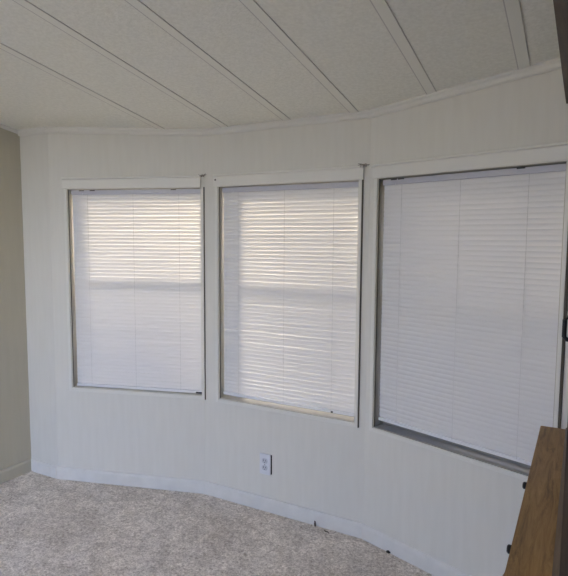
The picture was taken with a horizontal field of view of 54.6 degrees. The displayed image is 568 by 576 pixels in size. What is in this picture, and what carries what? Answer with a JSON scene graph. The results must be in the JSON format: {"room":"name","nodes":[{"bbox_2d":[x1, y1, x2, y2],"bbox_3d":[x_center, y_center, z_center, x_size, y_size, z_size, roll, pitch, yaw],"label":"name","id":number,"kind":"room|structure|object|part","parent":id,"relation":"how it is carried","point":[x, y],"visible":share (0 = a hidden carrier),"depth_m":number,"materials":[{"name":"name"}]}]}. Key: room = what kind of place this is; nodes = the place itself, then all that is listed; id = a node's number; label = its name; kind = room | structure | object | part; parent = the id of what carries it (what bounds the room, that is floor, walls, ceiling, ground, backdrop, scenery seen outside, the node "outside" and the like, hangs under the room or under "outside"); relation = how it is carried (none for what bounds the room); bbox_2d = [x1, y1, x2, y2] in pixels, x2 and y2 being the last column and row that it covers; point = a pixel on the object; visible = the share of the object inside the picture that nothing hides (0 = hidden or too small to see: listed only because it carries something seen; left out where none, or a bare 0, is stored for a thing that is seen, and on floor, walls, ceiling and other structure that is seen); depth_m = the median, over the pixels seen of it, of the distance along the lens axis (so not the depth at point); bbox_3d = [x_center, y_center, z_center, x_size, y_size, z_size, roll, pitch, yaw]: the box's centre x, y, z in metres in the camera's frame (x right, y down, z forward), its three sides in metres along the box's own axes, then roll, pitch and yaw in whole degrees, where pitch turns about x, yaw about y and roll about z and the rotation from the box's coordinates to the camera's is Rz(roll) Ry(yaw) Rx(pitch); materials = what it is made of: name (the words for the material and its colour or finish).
{"room":"living room","nodes":[
{"label":"living room","id":0,"kind":"room"},
{"bbox_2d":[0,128,30,469],"bbox_3d":[-2.562,-0.044,1.861,0.130,2.823,3.684,3,6,28],"label":"wall","id":1,"kind":"structure","parent":0,"point":[15,437],"depth_m":3.39,"materials":[{"name":"beige paint"}]},
{"bbox_2d":[0,124,17,133],"bbox_3d":[-2.462,-1.114,1.788,0.012,0.621,3.554,3,6,28],"label":"trim","id":2,"kind":"structure","parent":1,"relation":"attached to","point":[5,127],"depth_m":3.30,"materials":[{"name":"white paint"}]},
{"bbox_2d":[0,459,30,483],"bbox_3d":[-2.476,1.276,2.002,0.013,0.078,3.554,3,6,28],"label":"baseboard","id":3,"kind":"structure","parent":1,"relation":"attached to","point":[19,469],"depth_m":3.45,"materials":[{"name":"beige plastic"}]},
{"bbox_2d":[20,133,57,465],"bbox_3d":[-1.544,0.126,3.499,0.383,2.204,0.130,3,6,28],"label":"wall","id":4,"kind":"structure","parent":0,"point":[33,148],"depth_m":3.40,"materials":[{"name":"paint"}]},
{"bbox_2d":[18,127,46,135],"bbox_3d":[-1.516,-0.941,3.305,0.253,0.035,0.022,3,6,28],"label":"trim","id":5,"kind":"structure","parent":4,"relation":"attached to","point":[38,130],"depth_m":3.30,"materials":[{"name":"white paint"}]},
{"bbox_2d":[31,458,57,478],"bbox_3d":[-1.527,1.147,3.497,0.253,0.078,0.013,3,6,28],"label":"baseboard","id":6,"kind":"structure","parent":4,"relation":"attached to","point":[37,466],"depth_m":3.49,"materials":[{"name":"paint"}]},
{"bbox_2d":[48,133,204,479],"bbox_3d":[-0.901,0.146,3.316,1.005,2.204,0.130,1,5,11],"label":"wall","id":7,"kind":"structure","parent":0,"point":[136,434],"depth_m":3.28,"materials":[{"name":"paint"}]},
{"bbox_2d":[45,126,201,135],"bbox_3d":[-0.929,-0.899,3.151,0.965,0.083,0.023,1,5,11],"label":"trim","id":8,"kind":"structure","parent":7,"relation":"attached to","point":[76,130],"depth_m":3.14,"materials":[{"name":"white paint"}]},
{"bbox_2d":[57,466,204,493],"bbox_3d":[-0.941,1.165,3.341,0.965,0.078,0.013,1,5,11],"label":"baseboard","id":9,"kind":"structure","parent":7,"relation":"attached to","point":[64,473],"depth_m":3.33,"materials":[{"name":"paint"}]},
{"bbox_2d":[61,175,205,399],"bbox_3d":[-0.873,-0.005,3.276,0.881,1.287,0.134,1,5,11],"label":"window","id":10,"kind":"structure","parent":7,"relation":"in","point":[179,181],"depth_m":3.23,"materials":[{"name":"white wood"}]},
{"bbox_2d":[71,189,201,393],"bbox_3d":[-0.873,0.019,3.262,0.815,1.188,0.036,1,5,11],"label":"mini blind","id":11,"kind":"object","parent":10,"relation":"attached to","point":[137,253],"visible":0.92,"depth_m":3.26,"materials":[{"name":"white plastic"}]},
{"bbox_3d":[-1.167,0.019,3.325,0.001,1.150,0.029,1,5,11],"label":"ladder cord","id":12,"kind":"part","parent":11,"relation":"part of","materials":[{"name":"white fabric"}]},
{"bbox_3d":[-0.881,0.026,3.268,0.002,1.150,0.029,1,5,11],"label":"ladder cord","id":13,"kind":"part","parent":11,"relation":"part of","materials":[{"name":"white fabric"}]},
{"bbox_3d":[-0.877,0.602,3.318,0.809,0.016,0.022,1,5,11],"label":"rail","id":14,"kind":"part","parent":11,"relation":"part of","materials":[{"name":"white plastic"}]},
{"bbox_3d":[-0.604,0.033,3.212,0.001,1.150,0.029,1,5,11],"label":"ladder cord","id":15,"kind":"part","parent":11,"relation":"part of","materials":[{"name":"white fabric"}]},
{"bbox_3d":[-0.877,0.614,3.322,0.827,0.004,0.070,1,5,11],"label":"sill","id":16,"kind":"part","parent":10,"relation":"part of","materials":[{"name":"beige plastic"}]},
{"bbox_2d":[0,471,432,575],"bbox_3d":[-0.941,1.385,1.353,3.340,0.014,3.862,3,6,28],"label":"floor","id":17,"kind":"structure","parent":0,"point":[49,526],"depth_m":2.77,"materials":[{"name":"beige carpet"}]},
{"bbox_2d":[503,0,567,575],"bbox_3d":[0.715,0.401,1.230,0.375,1.990,1.412,3,6,28],"label":"wooden hutch","id":18,"kind":"object","parent":17,"relation":"on","point":[539,547],"visible":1,"depth_m":1.25,"materials":[{"name":"brown wood"}]},
{"bbox_3d":[0.530,0.608,1.277,0.023,0.020,0.021,3,6,28],"label":"knob","id":19,"kind":"part","parent":18,"relation":"part of","materials":[{"name":"black metal"}]},
{"bbox_3d":[0.649,0.525,1.287,0.016,0.030,1.354,3,6,28],"label":"moulding","id":20,"kind":"part","parent":18,"relation":"part of","materials":[{"name":"brown wood"}]},
{"bbox_3d":[0.748,-0.557,1.140,0.324,0.065,1.394,3,6,28],"label":"cornice","id":21,"kind":"part","parent":18,"relation":"part of","materials":[{"name":"brown wood"}]},
{"bbox_3d":[0.534,0.076,1.032,0.021,0.050,0.008,3,6,28],"label":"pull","id":22,"kind":"part","parent":18,"relation":"part of","materials":[{"name":"black metal"}]},
{"bbox_2d":[0,0,559,129],"bbox_3d":[-0.983,-1.099,1.022,4.140,0.863,4.420,3,6,28],"label":"ceiling","id":23,"kind":"structure","parent":0,"point":[456,42],"depth_m":2.12,"materials":[{"name":"white paint"}]},
{"bbox_2d":[0,43,164,128],"bbox_3d":[-1.159,-0.987,2.216,0.045,0.345,2.006,3,6,28],"label":"trim","id":24,"kind":"structure","parent":23,"relation":"attached to","point":[11,51],"depth_m":2.56,"materials":[{"name":"white paint"}]},
{"bbox_2d":[12,0,227,126],"bbox_3d":[-0.805,-0.966,2.062,0.045,0.356,2.072,3,6,28],"label":"trim","id":25,"kind":"structure","parent":23,"relation":"attached to","point":[26,4],"depth_m":2.24,"materials":[{"name":"white paint"}]},
{"bbox_2d":[125,0,290,119],"bbox_3d":[-0.470,-0.948,1.880,0.045,0.356,2.069,3,6,28],"label":"trim","id":26,"kind":"structure","parent":23,"relation":"attached to","point":[138,5],"depth_m":2.15,"materials":[{"name":"white paint"}]},
{"bbox_2d":[239,0,358,112],"bbox_3d":[-0.150,-0.930,1.706,0.045,0.355,2.066,3,6,28],"label":"trim","id":27,"kind":"structure","parent":23,"relation":"attached to","point":[252,6],"depth_m":2.06,"materials":[{"name":"white paint"}]},
{"bbox_2d":[370,0,436,94],"bbox_3d":[-0.250,-0.997,0.690,0.045,0.633,3.719,3,6,28],"label":"trim","id":28,"kind":"structure","parent":23,"relation":"attached to","point":[382,8],"depth_m":1.94,"materials":[{"name":"white paint"}]},
{"bbox_2d":[503,0,530,69],"bbox_3d":[0.047,-0.985,0.459,0.045,0.612,3.595,3,6,28],"label":"trim","id":29,"kind":"structure","parent":23,"relation":"attached to","point":[512,8],"depth_m":1.81,"materials":[{"name":"white paint"}]},
{"bbox_2d":[203,118,370,522],"bbox_3d":[0.021,0.206,2.973,1.029,2.158,0.130,3,6,29],"label":"wall","id":30,"kind":"structure","parent":0,"point":[317,465],"depth_m":2.92,"materials":[{"name":"paint"}]},
{"bbox_2d":[260,453,271,475],"bbox_3d":[-0.101,0.967,3.023,0.072,0.116,0.016,3,6,29],"label":"wall outlet","id":31,"kind":"object","parent":30,"relation":"attached to","point":[265,459],"visible":1,"depth_m":3.01,"materials":[{"name":"white plastic"}]},
{"bbox_2d":[204,480,362,538],"bbox_3d":[-0.037,1.200,3.009,0.989,0.078,0.014,3,6,29],"label":"baseboard","id":32,"kind":"structure","parent":30,"relation":"attached to","point":[346,526],"depth_m":2.98,"materials":[{"name":"paint"}]},
{"bbox_2d":[201,110,369,135],"bbox_3d":[-0.027,-0.841,2.822,0.989,0.036,0.022,3,6,29],"label":"trim","id":33,"kind":"structure","parent":30,"relation":"attached to","point":[365,114],"depth_m":2.79,"materials":[{"name":"white paint"}]},
{"bbox_2d":[212,165,363,427],"bbox_3d":[0.018,0.031,2.936,0.878,1.287,0.134,3,6,29],"label":"window","id":34,"kind":"structure","parent":30,"relation":"in","point":[355,173],"depth_m":2.88,"materials":[{"name":"white wood"}]},
{"bbox_3d":[0.009,0.650,2.983,0.822,0.004,0.070,3,6,29],"label":"sill","id":35,"kind":"part","parent":34,"relation":"part of","materials":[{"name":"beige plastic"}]},
{"bbox_2d":[222,181,358,416],"bbox_3d":[0.011,0.047,2.923,0.808,1.172,0.036,3,6,29],"label":"mini blind","id":36,"kind":"object","parent":34,"relation":"attached to","point":[291,249],"visible":0.88,"depth_m":2.91,"materials":[{"name":"white plastic"}]},
{"bbox_3d":[0.005,0.054,2.930,0.001,1.134,0.029,3,6,29],"label":"ladder cord","id":37,"kind":"part","parent":36,"relation":"part of","materials":[{"name":"white fabric"}]},
{"bbox_3d":[0.009,0.622,2.978,0.804,0.016,0.022,3,6,29],"label":"rail","id":38,"kind":"part","parent":36,"relation":"part of","materials":[{"name":"white plastic"}]},
{"bbox_3d":[0.252,0.067,2.795,0.001,1.134,0.029,3,6,29],"label":"ladder cord","id":39,"kind":"part","parent":36,"relation":"part of","materials":[{"name":"white fabric"}]},
{"bbox_2d":[363,68,567,575],"bbox_3d":[0.784,0.238,2.376,0.130,2.209,0.972,-4,7,-43],"label":"wall","id":40,"kind":"structure","parent":0,"point":[463,515],"depth_m":2.36,"materials":[{"name":"paint"}]},
{"bbox_2d":[361,523,471,575],"bbox_3d":[0.726,1.258,2.419,0.013,0.078,0.972,-4,7,-43],"label":"baseboard","id":41,"kind":"structure","parent":40,"relation":"attached to","point":[425,562],"depth_m":2.56,"materials":[{"name":"paint"}]},
{"bbox_2d":[369,57,560,117],"bbox_3d":[0.735,-0.810,2.230,0.022,0.087,0.972,-4,7,-43],"label":"trim","id":42,"kind":"structure","parent":40,"relation":"attached to","point":[554,64],"depth_m":2.21,"materials":[{"name":"white paint"}]},
{"bbox_2d":[369,141,567,480],"bbox_3d":[0.760,0.087,2.360,0.134,1.287,0.889,-4,7,-43],"label":"window","id":43,"kind":"structure","parent":40,"relation":"in","point":[550,153],"depth_m":2.33,"materials":[{"name":"white wood"}]},
{"bbox_3d":[0.748,0.707,2.409,0.070,0.004,0.832,-4,7,-43],"label":"sill","id":44,"kind":"part","parent":43,"relation":"part of","materials":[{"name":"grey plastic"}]},
{"bbox_2d":[378,163,565,465],"bbox_3d":[0.748,0.097,2.349,0.036,1.160,0.818,-4,7,-43],"label":"mini blind","id":45,"kind":"object","parent":43,"relation":"attached to","point":[472,260],"visible":0.94,"depth_m":2.30,"materials":[{"name":"white plastic"}]},
{"bbox_3d":[0.545,0.083,2.571,0.029,1.122,0.002,-4,7,-43],"label":"ladder cord","id":46,"kind":"part","parent":45,"relation":"part of","materials":[{"name":"white fabric"}]},
{"bbox_3d":[0.747,0.666,2.403,0.022,0.016,0.814,-4,7,-43],"label":"rail","id":47,"kind":"part","parent":45,"relation":"part of","materials":[{"name":"white plastic"}]},
{"bbox_3d":[0.745,0.104,2.358,0.029,1.122,0.001,-4,7,-43],"label":"ladder cord","id":48,"kind":"part","parent":45,"relation":"part of","materials":[{"name":"white fabric"}]},
{"bbox_3d":[0.940,0.123,2.151,0.029,1.122,0.001,-4,7,-43],"label":"ladder cord","id":49,"kind":"part","parent":45,"relation":"part of","materials":[{"name":"white fabric"}]}
]}

